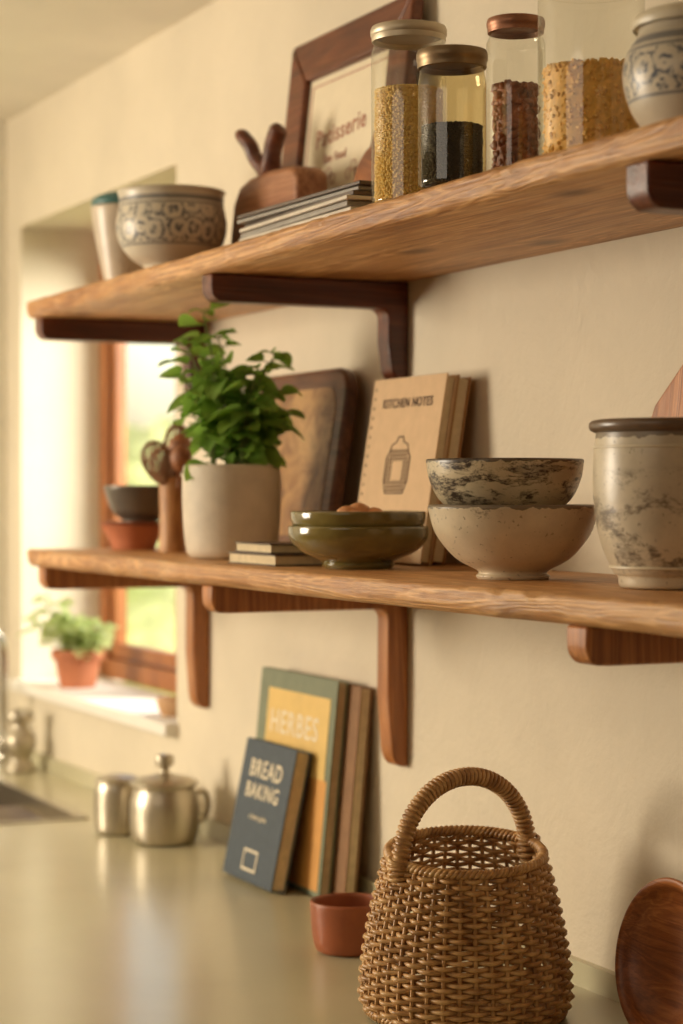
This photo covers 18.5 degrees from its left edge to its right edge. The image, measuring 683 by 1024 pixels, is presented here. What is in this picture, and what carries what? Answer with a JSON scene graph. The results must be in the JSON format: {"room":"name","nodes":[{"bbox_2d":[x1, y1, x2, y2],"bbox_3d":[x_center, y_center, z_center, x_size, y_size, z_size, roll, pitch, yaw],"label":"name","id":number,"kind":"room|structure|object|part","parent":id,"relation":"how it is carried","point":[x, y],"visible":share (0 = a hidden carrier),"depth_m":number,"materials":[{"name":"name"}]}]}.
{"room":"kitchen","nodes":[
{"label":"kitchen","id":0,"kind":"room"},
{"bbox_2d":[0,121,6,645],"bbox_3d":[-2.445,0.265,4.738,3.970,2.520,0.150,0,1,-25],"label":"wall","id":1,"kind":"structure","parent":0,"point":[3,181],"depth_m":5.39,"materials":[{"name":"paint"}]},
{"bbox_2d":[0,0,215,120],"bbox_3d":[-1.034,-1.026,1.522,4.120,0.120,7.150,0,1,-25],"label":"ceiling","id":2,"kind":"structure","parent":0,"point":[46,46],"depth_m":4.38,"materials":[{"name":"paint"}]},
{"bbox_2d":[6,0,682,970],"bbox_3d":[0.711,0.286,2.348,0.270,2.520,6.850,0,1,-25],"label":"wall","id":3,"kind":"structure","parent":0,"point":[551,345],"depth_m":3.28,"materials":[{"name":"beige paint"}]},
{"bbox_2d":[10,676,178,736],"bbox_3d":[-0.491,0.437,4.807,0.230,0.027,1.120,0,1,-25],"label":"window sill","id":4,"kind":"structure","parent":3,"relation":"attached to","point":[127,704],"depth_m":4.77,"materials":[{"name":"white paint"}]},
{"bbox_2d":[15,594,119,688],"bbox_3d":[-0.658,0.309,5.058,0.272,0.229,0.173,0,1,8],"label":"terracotta potted plant","id":5,"kind":"object","parent":4,"relation":"on","point":[77,662],"visible":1,"depth_m":5.02,"materials":[{"name":"green plant"}]},
{"bbox_2d":[156,695,176,716],"bbox_3d":[-0.345,0.408,4.411,0.088,0.038,0.088,0,1,-25],"label":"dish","id":6,"kind":"object","parent":4,"relation":"on","point":[167,705],"visible":0.45,"depth_m":4.38,"materials":[{"name":"orange ceramic"}]},
{"bbox_2d":[35,317,204,402],"bbox_3d":[-0.426,-0.290,4.063,0.334,0.160,0.042,0,1,-25],"label":"shelf bracket","id":7,"kind":"object","parent":3,"relation":"attached to","point":[46,328],"visible":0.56,"depth_m":4.04,"materials":[{"name":"brown wood"}]},
{"bbox_2d":[38,567,208,707],"bbox_3d":[-0.418,0.244,4.050,0.334,0.280,0.042,0,1,-25],"label":"shelf bracket","id":8,"kind":"object","parent":3,"relation":"attached to","point":[197,615],"visible":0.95,"depth_m":4.09,"materials":[{"name":"brown wood"}]},
{"bbox_2d":[100,264,176,694],"bbox_3d":[-0.374,-0.144,4.894,0.050,1.135,1.050,0,1,-25],"label":"window","id":9,"kind":"structure","parent":3,"relation":"in","point":[119,440],"depth_m":5.28,"materials":[{"name":"brown wood"}]},
{"bbox_3d":[-0.583,-0.148,5.343,0.050,1.135,0.060,0,1,-25],"label":"frame stile","id":10,"kind":"part","parent":9,"relation":"part of","materials":[{"name":"brown wood"}]},
{"bbox_3d":[-0.361,0.398,4.872,0.050,0.050,0.990,0,1,-25],"label":"bottom frame rail","id":11,"kind":"part","parent":9,"relation":"part of","materials":[{"name":"brown wood"}]},
{"bbox_3d":[-0.464,0.349,5.092,0.030,0.035,0.425,0,1,-25],"label":"sash","id":12,"kind":"part","parent":9,"relation":"part of","materials":[{"name":"brown wood"}]},
{"bbox_3d":[-0.367,-0.139,4.879,0.030,1.015,0.035,0,1,-25],"label":"sash","id":13,"kind":"part","parent":9,"relation":"part of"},
{"bbox_2d":[202,273,407,378],"bbox_3d":[-0.054,-0.285,3.266,0.334,0.155,0.042,0,1,-25],"label":"shelf bracket","id":14,"kind":"object","parent":3,"relation":"attached to","point":[388,300],"visible":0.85,"depth_m":3.27,"materials":[{"name":"brown wood"}]},
{"bbox_2d":[202,585,407,766],"bbox_3d":[-0.054,0.257,3.271,0.334,0.292,0.042,0,1,-25],"label":"shelf bracket","id":15,"kind":"object","parent":3,"relation":"attached to","point":[392,650],"visible":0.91,"depth_m":3.31,"materials":[{"name":"brown wood"}]},
{"bbox_2d":[26,115,682,322],"bbox_3d":[0.217,-0.375,2.666,0.349,0.034,3.155,0,1,-25],"label":"wall shelf","id":16,"kind":"object","parent":3,"relation":"attached to","point":[575,196],"visible":0.88,"depth_m":2.72,"materials":[{"name":"brown wood"}]},
{"bbox_2d":[91,191,143,279],"bbox_3d":[-0.396,-0.493,3.827,0.120,0.180,0.120,0,1,-25],"label":"ceramic pot","id":17,"kind":"object","parent":16,"relation":"on","point":[114,261],"visible":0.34,"depth_m":3.79,"materials":[{"name":"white ceramic"}]},
{"bbox_3d":[-0.396,-0.568,3.826,0.119,0.030,0.119,0,1,-25],"label":"lid","id":18,"kind":"part","parent":17,"relation":"part of","materials":[{"name":"teal ceramic"}]},
{"bbox_2d":[116,184,226,267],"bbox_3d":[-0.288,-0.472,3.560,0.188,0.143,0.188,0,1,-25],"label":"patterned bowl","id":19,"kind":"object","parent":16,"relation":"on","point":[156,224],"visible":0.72,"depth_m":3.48,"materials":[{"name":"ceramic"}]},
{"bbox_2d":[231,123,326,243],"bbox_3d":[-0.111,-0.524,3.482,0.068,0.248,0.287,0,1,-25],"label":"wooden block","id":20,"kind":"object","parent":16,"relation":"on","point":[274,184],"visible":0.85,"depth_m":3.48,"materials":[{"name":"brown wood"}]},
{"bbox_3d":[-0.136,-0.596,3.523,0.117,0.104,0.043,0,1,39],"label":"horn handle","id":21,"kind":"part","parent":20,"relation":"part of","materials":[{"name":"brown wood"}]},
{"bbox_2d":[237,180,374,240],"bbox_3d":[0.017,-0.418,2.999,0.208,0.045,0.418,0,1,-25],"label":"magazine stack","id":22,"kind":"object","parent":16,"relation":"on","point":[352,195],"visible":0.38,"depth_m":2.91,"materials":[{"name":"white paper"}]},
{"bbox_2d":[239,206,356,240],"bbox_3d":[0.015,-0.405,3.005,0.190,0.005,0.400,0,1,-25],"label":"magazine","id":23,"kind":"object","parent":22,"relation":"on","point":[304,215],"depth_m":2.96,"materials":[{"name":"white paper"}]},
{"bbox_2d":[237,180,374,218],"bbox_3d":[0.019,-0.438,2.993,0.190,0.005,0.400,0,1,-27],"label":"magazine","id":24,"kind":"object","parent":22,"relation":"on","point":[360,188],"depth_m":2.90,"materials":[{"name":"white paper"}]},
{"bbox_2d":[237,186,374,224],"bbox_3d":[0.018,-0.432,3.002,0.190,0.005,0.400,0,1,-27],"label":"magazine","id":25,"kind":"object","parent":22,"relation":"on","point":[280,213],"depth_m":2.91,"materials":[{"name":"white paper"}]},
{"bbox_2d":[239,195,374,232],"bbox_3d":[0.014,-0.419,2.995,0.190,0.005,0.400,0,1,-24],"label":"magazine","id":26,"kind":"object","parent":22,"relation":"on","point":[305,209],"depth_m":2.94,"materials":[{"name":"white paper"}]},
{"bbox_2d":[241,200,374,238],"bbox_3d":[0.015,-0.412,3.005,0.190,0.007,0.400,0,1,-23],"label":"magazine","id":27,"kind":"object","parent":22,"relation":"on","point":[304,212],"depth_m":2.95,"materials":[{"name":"white paper"}]},
{"bbox_2d":[245,190,374,226],"bbox_3d":[0.022,-0.425,2.999,0.190,0.006,0.400,0,1,-24],"label":"magazine","id":28,"kind":"object","parent":22,"relation":"on","point":[319,204],"depth_m":2.91,"materials":[{"name":"white paper"}]},
{"bbox_2d":[281,0,423,188],"bbox_3d":[0.002,-0.602,3.433,0.065,0.404,0.464,0,1,-25],"label":"picture frame","id":29,"kind":"object","parent":16,"relation":"on","point":[334,80],"visible":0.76,"depth_m":3.45,"materials":[{"name":"brown wood"}]},
{"bbox_2d":[303,49,388,188],"bbox_3d":[0.005,-0.602,3.434,0.033,0.270,0.330,0,1,-25],"label":"print","id":30,"kind":"object","parent":29,"relation":"attached to","point":[339,105],"depth_m":3.45,"materials":[{"name":"beige paper"}]},
{"bbox_3d":[0.019,-0.767,3.439,0.022,0.072,0.459,7,-2,-25],"label":"rail","id":31,"kind":"part","parent":29,"relation":"part of","materials":[{"name":"brown wood"}]},
{"bbox_2d":[354,131,374,181],"bbox_3d":[0.031,-0.502,3.266,0.020,0.206,0.123,0,1,-32],"label":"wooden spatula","id":32,"kind":"object","parent":16,"relation":"on","point":[365,169],"visible":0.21,"depth_m":3.25,"materials":[{"name":"brown wood"}]},
{"bbox_2d":[370,19,446,202],"bbox_3d":[0.086,-0.508,2.697,0.099,0.230,0.099,0,1,-25],"label":"jar","id":33,"kind":"object","parent":16,"relation":"on","point":[401,110],"visible":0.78,"depth_m":2.66,"materials":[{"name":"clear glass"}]},
{"bbox_3d":[0.086,-0.501,2.697,0.096,0.216,0.096,0,1,-25],"label":"glass","id":34,"kind":"part","parent":33,"relation":"part of","materials":[{"name":"clear glass"}]},
{"bbox_3d":[0.086,-0.613,2.696,0.099,0.020,0.099,0,1,-25],"label":"lid","id":35,"kind":"part","parent":33,"relation":"part of","materials":[{"name":"metal"}]},
{"bbox_2d":[416,44,487,188],"bbox_3d":[0.134,-0.475,2.548,0.087,0.168,0.087,0,1,-25],"label":"jar","id":36,"kind":"object","parent":16,"relation":"on","point":[450,151],"visible":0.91,"depth_m":2.52,"materials":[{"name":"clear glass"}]},
{"bbox_3d":[0.134,-0.548,2.547,0.087,0.022,0.087,0,1,-25],"label":"lid","id":37,"kind":"part","parent":36,"relation":"part of","materials":[{"name":"brown metal"}]},
{"bbox_2d":[486,13,544,168],"bbox_3d":[0.216,-0.501,2.598,0.073,0.218,0.073,0,1,-23],"label":"jar","id":38,"kind":"object","parent":16,"relation":"on","point":[515,122],"visible":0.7,"depth_m":2.58,"materials":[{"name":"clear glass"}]},
{"bbox_3d":[0.216,-0.601,2.596,0.073,0.018,0.073,0,1,-25],"label":"lid","id":39,"kind":"part","parent":38,"relation":"part of","materials":[{"name":"brown metal"}]},
{"bbox_2d":[541,57,638,153],"bbox_3d":[0.286,-0.510,2.410,0.122,0.240,0.122,0,1,17],"label":"pasta jar","id":40,"kind":"object","parent":16,"relation":"on","point":[585,101],"visible":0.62,"depth_m":2.36,"materials":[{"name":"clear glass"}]},
{"bbox_2d":[622,1,682,126],"bbox_3d":[0.367,-0.467,2.151,0.156,0.158,0.156,0,1,-25],"label":"ceramic canister","id":41,"kind":"object","parent":16,"relation":"on","point":[652,76],"visible":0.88,"depth_m":2.10,"materials":[{"name":"ceramic"}]},
{"bbox_3d":[0.367,-0.520,2.150,0.139,0.052,0.139,0,1,-25],"label":"lid","id":42,"kind":"part","parent":41,"relation":"part of","materials":[{"name":"beige ceramic"}]},
{"bbox_2d":[27,547,682,636],"bbox_3d":[0.217,0.100,2.670,0.349,0.033,3.155,0,1,-25],"label":"wall shelf","id":43,"kind":"object","parent":3,"relation":"attached to","point":[597,600],"visible":0.9,"depth_m":2.60,"materials":[{"name":"brown wood"}]},
{"bbox_2d":[101,524,159,549],"bbox_3d":[-0.393,0.047,3.966,0.124,0.048,0.124,0,1,-25],"label":"terracotta bowl","id":44,"kind":"object","parent":43,"relation":"on","point":[120,537],"visible":0.85,"depth_m":3.92,"materials":[{"name":"orange ceramic"}]},
{"bbox_2d":[98,521,159,524],"bbox_3d":[-0.393,0.021,3.966,0.134,0.006,0.134,0,1,-25],"label":"terracotta saucer","id":45,"kind":"object","parent":44,"relation":"on","point":[107,522],"visible":0.72,"depth_m":3.91,"materials":[{"name":"orange ceramic"}]},
{"bbox_2d":[103,485,159,521],"bbox_3d":[-0.379,-0.016,3.955,0.140,0.068,0.140,0,1,-25],"label":"enamel bowl","id":46,"kind":"object","parent":45,"relation":"on","point":[132,503],"visible":0.84,"depth_m":3.90,"materials":[{"name":"beige ceramic"}]},
{"bbox_2d":[141,424,191,551],"bbox_3d":[-0.311,-0.044,3.819,0.088,0.237,0.122,0,1,-25],"label":"utensil cup","id":47,"kind":"object","parent":43,"relation":"on","point":[176,454],"visible":0.93,"depth_m":3.80,"materials":[{"name":"beige wood"}]},
{"bbox_2d":[158,303,305,558],"bbox_3d":[-0.177,-0.137,3.424,0.235,0.425,0.183,0,1,16],"label":"potted herb","id":48,"kind":"object","parent":43,"relation":"on","point":[238,499],"visible":0.97,"depth_m":3.39,"materials":[{"name":"plant"}]},
{"bbox_2d":[227,552,322,565],"bbox_3d":[-0.069,0.070,3.166,0.150,0.017,0.175,0,1,-26],"label":"notebook","id":49,"kind":"object","parent":43,"relation":"on","point":[235,557],"visible":0.5,"depth_m":3.08,"materials":[{"name":"paper"}]},
{"bbox_2d":[234,541,303,553],"bbox_3d":[-0.070,0.053,3.168,0.140,0.015,0.150,0,1,-23],"label":"notebook","id":50,"kind":"object","parent":49,"relation":"on","point":[264,547],"visible":0.37,"depth_m":3.10,"materials":[{"name":"paper"}]},
{"bbox_2d":[259,368,357,540],"bbox_3d":[-0.082,-0.083,3.603,0.072,0.313,0.400,0,1,-25],"label":"cutting board","id":51,"kind":"object","parent":43,"relation":"on","point":[314,477],"visible":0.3,"depth_m":3.50,"materials":[{"name":"brown wood"}]},
{"bbox_2d":[288,525,428,568],"bbox_3d":[0.024,0.050,2.983,0.200,0.060,0.200,0,1,-25],"label":"bowl","id":52,"kind":"object","parent":43,"relation":"on","point":[336,547],"visible":0.98,"depth_m":2.91,"materials":[{"name":"ceramic"}]},
{"bbox_2d":[290,502,425,526],"bbox_3d":[0.024,0.021,2.983,0.193,0.069,0.193,0,1,-25],"label":"bowl","id":53,"kind":"object","parent":52,"relation":"on","point":[358,514],"visible":0.52,"depth_m":2.90,"materials":[{"name":"ceramic"}]},
{"bbox_2d":[358,373,457,565],"bbox_3d":[0.092,-0.064,3.194,0.063,0.284,0.243,0,1,-25],"label":"notebook","id":54,"kind":"object","parent":43,"relation":"on","point":[411,417],"visible":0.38,"depth_m":3.17,"materials":[{"name":"paper"}]},
{"bbox_2d":[431,375,471,565],"bbox_3d":[0.116,-0.063,3.193,0.066,0.282,0.220,0,1,-25],"label":"cookbook","id":55,"kind":"object","parent":43,"relation":"on","point":[457,426],"visible":0.23,"depth_m":3.10,"materials":[{"name":"paper"}]},
{"bbox_2d":[428,504,595,579],"bbox_3d":[0.214,0.037,2.618,0.213,0.092,0.213,0,1,-25],"label":"bowl","id":56,"kind":"object","parent":43,"relation":"on","point":[501,542],"visible":0.99,"depth_m":2.54,"materials":[{"name":"beige ceramic"}]},
{"bbox_2d":[426,458,583,504],"bbox_3d":[0.205,-0.028,2.632,0.198,0.078,0.198,0,1,-25],"label":"ceramic bowl","id":57,"kind":"object","parent":56,"relation":"on","point":[455,481],"visible":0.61,"depth_m":2.55,"materials":[{"name":"beige ceramic"}]},
{"bbox_2d":[589,417,682,589],"bbox_3d":[0.370,-0.009,2.357,0.185,0.189,0.185,0,1,-25],"label":"ceramic crock","id":58,"kind":"object","parent":43,"relation":"on","point":[638,462],"visible":1,"depth_m":2.29,"materials":[{"name":"ceramic"}]},
{"bbox_2d":[652,365,682,416],"bbox_3d":[0.450,-0.104,2.498,0.058,0.374,0.280,0,1,-25],"label":"paddle board","id":59,"kind":"object","parent":43,"relation":"on","point":[670,404],"visible":0.25,"depth_m":2.58,"materials":[{"name":"brown wood"}]},
{"bbox_2d":[567,625,682,665],"bbox_3d":[0.400,0.265,2.296,0.334,0.290,0.042,0,1,-25],"label":"shelf bracket","id":60,"kind":"object","parent":3,"relation":"attached to","point":[585,645],"visible":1,"depth_m":2.23,"materials":[{"name":"brown wood"}]},
{"bbox_2d":[626,159,682,214],"bbox_3d":[0.449,-0.273,2.182,0.337,0.160,0.042,0,1,-25],"label":"shelf bracket","id":61,"kind":"object","parent":3,"relation":"attached to","point":[653,186],"visible":1,"depth_m":2.10,"materials":[{"name":"brown wood"}]},
{"bbox_3d":[-1.034,1.604,1.546,4.120,0.100,7.150,0,1,-25],"label":"floor","id":62,"kind":"structure","parent":0,"visible":0},
{"bbox_3d":[-0.276,1.110,3.062,0.880,0.859,4.725,0,1,-25],"label":"base cabinet","id":63,"kind":"object","parent":62,"relation":"on","visible":0},
{"bbox_2d":[0,750,628,1023],"bbox_3d":[-0.263,0.643,3.055,0.900,0.074,4.750,0,1,-25],"label":"countertop","id":64,"kind":"structure","parent":63,"relation":"on","point":[95,928],"depth_m":3.13,"materials":[{"name":"stone"}]},
{"bbox_2d":[0,632,35,772],"bbox_3d":[-0.864,0.436,5.051,0.229,0.370,0.224,0,1,-25],"label":"kitchen faucet","id":65,"kind":"object","parent":64,"relation":"on","point":[17,745],"visible":1,"depth_m":5.01,"materials":[{"name":"silver metal"}]},
{"bbox_3d":[-0.902,0.435,5.122,0.221,0.370,0.062,0,1,-25],"label":"spout","id":66,"kind":"part","parent":65,"relation":"part of","materials":[{"name":"silver metal"}]},
{"bbox_3d":[-0.768,0.544,5.024,0.078,0.155,0.092,0,1,-25],"label":"mixer handle","id":67,"kind":"part","parent":65,"relation":"part of","materials":[{"name":"grey metal"}]},
{"bbox_2d":[0,778,88,824],"bbox_3d":[-0.961,0.716,4.634,0.518,0.189,0.988,0,1,-25],"label":"sink","id":68,"kind":"object","parent":64,"relation":"in","point":[18,805],"visible":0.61,"depth_m":4.55,"materials":[{"name":"metal"}]},
{"bbox_2d":[94,773,137,835],"bbox_3d":[-0.438,0.572,4.115,0.093,0.116,0.093,0,1,-25],"label":"steel canister","id":69,"kind":"object","parent":64,"relation":"on","point":[113,793],"visible":0.8,"depth_m":4.07,"materials":[{"name":"grey metal"}]},
{"bbox_3d":[-0.438,0.521,4.115,0.092,0.015,0.092,0,1,-25],"label":"lid","id":70,"kind":"part","parent":69,"relation":"part of","materials":[{"name":"grey metal"}]},
{"bbox_2d":[130,753,210,846],"bbox_3d":[-0.337,0.546,4.010,0.132,0.169,0.138,0,1,23],"label":"sugar pot","id":71,"kind":"object","parent":64,"relation":"on","point":[164,805],"visible":1,"depth_m":3.96,"materials":[{"name":"grey metal"}]},
{"bbox_3d":[-0.338,0.491,4.007,0.132,0.058,0.132,0,1,-25],"label":"lid","id":72,"kind":"part","parent":71,"relation":"part of","materials":[{"name":"grey metal"}]},
{"bbox_3d":[-0.269,0.566,4.040,0.038,0.068,0.011,0,1,-25],"label":"handle","id":73,"kind":"part","parent":71,"relation":"part of","materials":[{"name":"grey metal"}]},
{"bbox_2d":[223,737,311,893],"bbox_3d":[-0.129,0.515,3.589,0.075,0.238,0.215,0,1,-25],"label":"cookbook","id":74,"kind":"object","parent":64,"relation":"on","point":[273,778],"visible":1,"depth_m":3.55,"materials":[{"name":"blue paper"}]},
{"bbox_2d":[256,667,348,896],"bbox_3d":[-0.080,0.456,3.598,0.055,0.357,0.322,0,1,-25],"label":"book","id":75,"kind":"object","parent":64,"relation":"on","point":[301,711],"visible":0.52,"depth_m":3.51,"materials":[{"name":"paper"}]},
{"bbox_3d":[-0.078,0.376,3.587,0.002,0.135,0.260,6,-2,-25],"label":"yellow panel","id":76,"kind":"part","parent":75,"relation":"part of","materials":[{"name":"yellow paper"}]},
{"bbox_3d":[-0.090,0.534,3.578,0.001,0.182,0.270,6,-2,-25],"label":"orange panel","id":77,"kind":"part","parent":75,"relation":"part of","materials":[{"name":"orange paper"}]},
{"bbox_2d":[310,893,373,956],"bbox_3d":[0.011,0.602,3.058,0.114,0.074,0.114,0,1,-25],"label":"clay bowl","id":78,"kind":"object","parent":64,"relation":"on","point":[338,920],"visible":0.66,"depth_m":3.01,"materials":[{"name":"ceramic"}]},
{"bbox_2d":[330,683,372,892],"bbox_3d":[-0.038,0.459,3.564,0.053,0.350,0.315,0,1,-25],"label":"book","id":79,"kind":"object","parent":64,"relation":"on","point":[346,858],"visible":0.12,"depth_m":3.43,"materials":[{"name":"paper"}]},
{"bbox_2d":[357,767,574,1023],"bbox_3d":[0.159,0.484,2.688,0.278,0.315,0.278,0,1,-35],"label":"wicker basket","id":80,"kind":"object","parent":64,"relation":"on","point":[490,994],"visible":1,"depth_m":2.60,"materials":[{"name":"brown wicker"}]},
{"bbox_3d":[0.159,0.398,2.687,0.236,0.143,0.032,0,1,-33],"label":"handle","id":81,"kind":"part","parent":80,"relation":"part of","materials":[{"name":"wicker"}]},
{"bbox_2d":[615,877,682,1023],"bbox_3d":[0.397,0.539,2.527,0.065,0.196,0.199,0,1,-23],"label":"wooden dish","id":82,"kind":"object","parent":64,"relation":"on","point":[649,947],"visible":1,"depth_m":2.57,"materials":[{"name":"brown wood"}]},
{"label":"outside","id":83,"kind":"structure","parent":0,"visible":0},
{"bbox_2d":[124,682,175,694],"bbox_3d":[7.753,1.664,16.872,24.700,0.100,36.000,0,1,-25],"label":"lawn","id":84,"kind":"structure","parent":83,"point":[124,682],"depth_m":18.97,"materials":[{"name":"green plant"}]},
{"bbox_2d":[126,417,175,652],"bbox_3d":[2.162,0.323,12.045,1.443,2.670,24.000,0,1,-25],"label":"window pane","id":85,"kind":"object","parent":84,"relation":"on","point":[151,612],"visible":0.04,"depth_m":19.75,"materials":[{"name":"clear glass"}]}
]}

